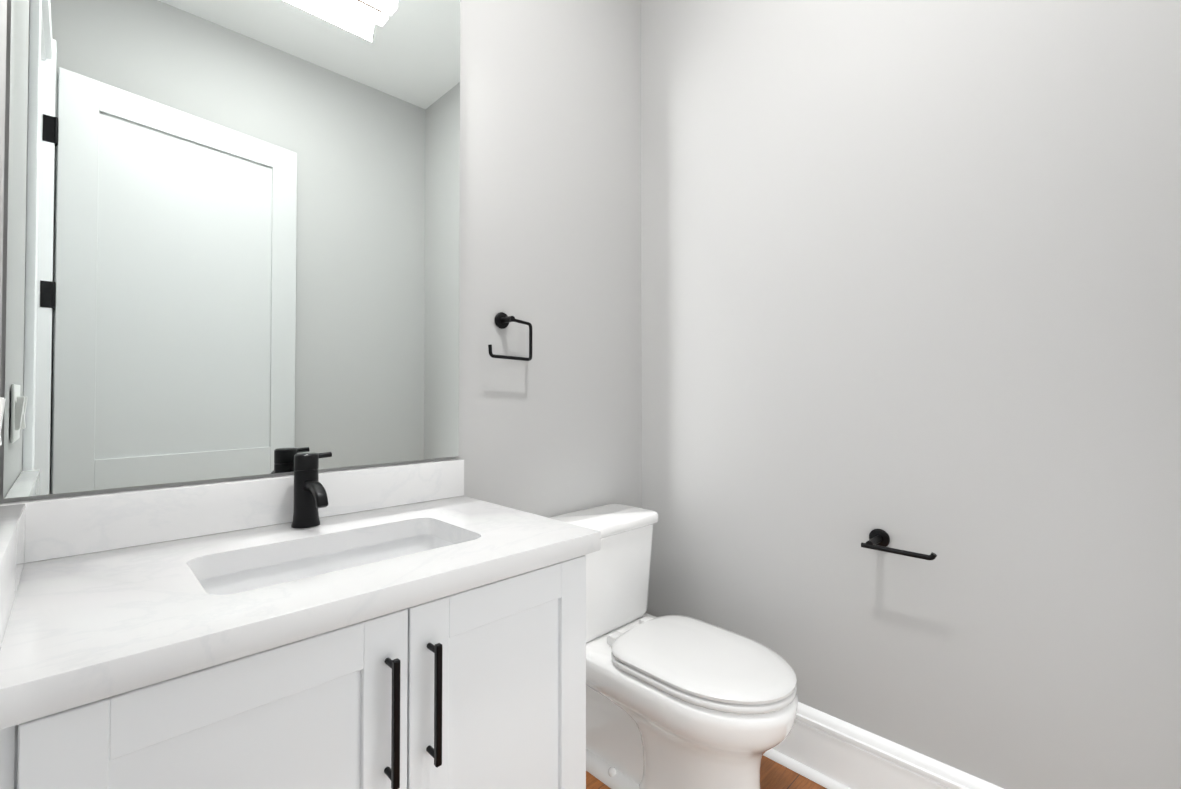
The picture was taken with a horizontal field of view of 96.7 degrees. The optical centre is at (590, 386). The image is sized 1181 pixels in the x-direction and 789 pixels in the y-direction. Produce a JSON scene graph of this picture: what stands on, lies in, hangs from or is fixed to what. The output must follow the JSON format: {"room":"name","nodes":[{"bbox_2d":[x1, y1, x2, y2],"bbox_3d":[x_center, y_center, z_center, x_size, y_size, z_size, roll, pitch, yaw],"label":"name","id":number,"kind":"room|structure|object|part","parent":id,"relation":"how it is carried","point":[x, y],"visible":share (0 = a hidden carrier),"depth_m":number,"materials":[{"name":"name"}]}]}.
{"room":"bathroom","nodes":[
{"label":"bathroom","id":0,"kind":"room"},
{"bbox_2d":[0,0,6,396],"bbox_3d":[-0.399,-0.340,0.203,0.120,2.950,1.800,1,-1,-45],"label":"wall","id":1,"kind":"structure","parent":0,"point":[3,25],"depth_m":0.86,"materials":[{"name":"grey paint"}]},
{"bbox_2d":[0,397,5,445],"bbox_3d":[-0.792,0.048,0.695,0.016,0.114,0.163,1,-1,-45],"label":"light switch","id":2,"kind":"object","parent":1,"relation":"attached to","point":[2,402],"visible":1,"depth_m":0.72,"materials":[{"name":"white plastic"}]},
{"bbox_2d":[0,0,641,517],"bbox_3d":[-0.437,-0.320,1.516,1.912,2.950,0.120,1,-1,-45],"label":"wall","id":3,"kind":"structure","parent":0,"point":[550,170],"depth_m":1.73,"materials":[{"name":"grey paint"}]},
{"bbox_2d":[3,0,459,498],"bbox_3d":[-0.678,-0.729,1.192,0.856,1.842,0.006,1,-1,-45],"label":"mirror","id":4,"kind":"object","parent":3,"relation":"attached to","point":[233,239],"visible":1,"depth_m":1.10,"materials":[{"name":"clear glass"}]},
{"bbox_2d":[361,0,397,15],"bbox_3d":[-0.659,-0.970,1.176,0.450,0.040,0.048,1,-1,-45],"label":"sconce","id":5,"kind":"object","parent":4,"relation":"attached to","point":[389,7],"visible":1,"depth_m":1.31,"materials":[{"name":"white glass"}]},
{"bbox_2d":[0,459,463,562],"bbox_3d":[-0.669,0.250,1.170,0.863,0.100,0.030,1,-1,-45],"label":"backsplash","id":6,"kind":"structure","parent":3,"relation":"attached to","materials":[{"name":"stone"}]},
{"bbox_2d":[488,312,531,360],"bbox_3d":[-0.251,-0.151,1.568,0.157,0.147,0.059,1,-1,-45],"label":"towel ring","id":7,"kind":"object","parent":3,"relation":"attached to","point":[502,320],"visible":1,"depth_m":1.57,"materials":[{"name":"black metal"}]},
{"bbox_3d":[-0.247,-0.200,1.566,0.018,0.018,0.049,1,-1,-45],"label":"post","id":8,"kind":"part","parent":7,"relation":"part of","materials":[{"name":"black metal"}]},
{"bbox_2d":[586,755,826,788],"bbox_3d":[-0.084,1.185,0.155,3.292,0.100,2.520,1,-1,-45],"label":"floor","id":9,"kind":"structure","parent":0,"point":[774,775],"depth_m":1.54,"materials":[{"name":"brown wood"}]},
{"bbox_2d":[0,459,600,788],"bbox_3d":[-0.479,0.672,0.971,0.863,0.950,0.571,1,-1,-45],"label":"bathroom vanity","id":10,"kind":"object","parent":9,"relation":"on","point":[421,625],"visible":1,"depth_m":0.81,"materials":[{"name":"white paint"}]},
{"bbox_3d":[-0.436,0.686,0.674,0.410,0.683,0.020,1,-1,-45],"label":"door","id":11,"kind":"part","parent":10,"relation":"part of","materials":[{"name":"white paint"}]},
{"bbox_2d":[291,452,331,527],"bbox_3d":[-0.575,0.221,1.109,0.078,0.154,0.137,1,-1,-45],"label":"faucet","id":12,"kind":"object","parent":10,"relation":"on","point":[310,496],"visible":1,"depth_m":1.11,"materials":[{"name":"black metal"}]},
{"bbox_3d":[-0.568,0.222,1.085,0.021,0.047,0.093,1,-1,-45],"label":"spout","id":13,"kind":"part","parent":12,"relation":"part of","materials":[{"name":"black metal"}]},
{"bbox_3d":[-0.593,0.152,1.151,0.046,0.014,0.012,1,-1,-45],"label":"lever","id":14,"kind":"part","parent":12,"relation":"part of","materials":[{"name":"black metal"}]},
{"bbox_2d":[198,535,453,594],"bbox_3d":[-0.450,0.406,0.967,0.466,0.138,0.263,1,-1,-45],"label":"basin","id":15,"kind":"object","parent":10,"relation":"in","point":[238,578],"depth_m":1.05,"materials":[{"name":"white ceramic"}]},
{"bbox_3d":[-0.295,0.495,0.779,0.010,0.187,0.036,1,-1,-45],"label":"handle","id":16,"kind":"part","parent":10,"relation":"part of","materials":[{"name":"black metal"}]},
{"bbox_3d":[-0.246,0.496,0.827,0.010,0.187,0.036,1,-1,-45],"label":"handle","id":17,"kind":"part","parent":10,"relation":"part of","materials":[{"name":"black metal"}]},
{"bbox_3d":[-0.152,0.690,0.955,0.384,0.683,0.020,1,-1,-45],"label":"door","id":18,"kind":"part","parent":10,"relation":"part of","materials":[{"name":"white paint"}]},
{"bbox_2d":[549,504,797,788],"bbox_3d":[0.213,0.787,1.514,0.394,0.736,0.749,1,-1,-45],"label":"toilet","id":19,"kind":"object","parent":9,"relation":"on","point":[678,702],"visible":0.9,"depth_m":1.42,"materials":[{"name":"white ceramic"}]},
{"bbox_3d":[0.032,0.439,1.716,0.376,0.035,0.215,1,-1,-45],"label":"tank lid","id":20,"kind":"part","parent":19,"relation":"part of","materials":[{"name":"white ceramic"}]},
{"bbox_3d":[0.029,0.614,1.716,0.356,0.312,0.198,1,-1,-45],"label":"tank","id":21,"kind":"part","parent":19,"relation":"part of","materials":[{"name":"white ceramic"}]},
{"bbox_3d":[0.315,0.755,1.425,0.354,0.018,0.473,1,-1,-45],"label":"seat","id":22,"kind":"part","parent":19,"relation":"part of","materials":[{"name":"white plastic"}]},
{"bbox_3d":[0.315,0.731,1.425,0.354,0.024,0.473,1,-1,-45],"label":"seat lid","id":23,"kind":"part","parent":19,"relation":"part of","materials":[{"name":"white plastic"}]},
{"bbox_2d":[641,0,1180,788],"bbox_3d":[0.917,-0.322,1.420,0.120,2.950,1.920,1,-1,-45],"label":"wall","id":24,"kind":"structure","parent":0,"point":[909,274],"depth_m":1.36,"materials":[{"name":"grey paint"}]},
{"bbox_2d":[763,702,1002,788],"bbox_3d":[0.821,1.056,1.388,0.034,0.194,1.800,1,-1,-45],"label":"baseboard","id":25,"kind":"structure","parent":24,"relation":"attached to","point":[825,750],"depth_m":1.47,"materials":[{"name":"white wood"}]},
{"bbox_2d":[861,529,936,559],"bbox_3d":[0.808,0.416,1.367,0.090,0.052,0.178,1,-1,-45],"label":"paper holder","id":26,"kind":"object","parent":24,"relation":"attached to","point":[879,540],"visible":1,"depth_m":1.38,"materials":[{"name":"black metal"}]},
{"bbox_3d":[0.762,0.416,1.410,0.077,0.018,0.018,1,-1,-45],"label":"post","id":27,"kind":"part","parent":26,"relation":"part of","materials":[{"name":"black metal"}]}
]}

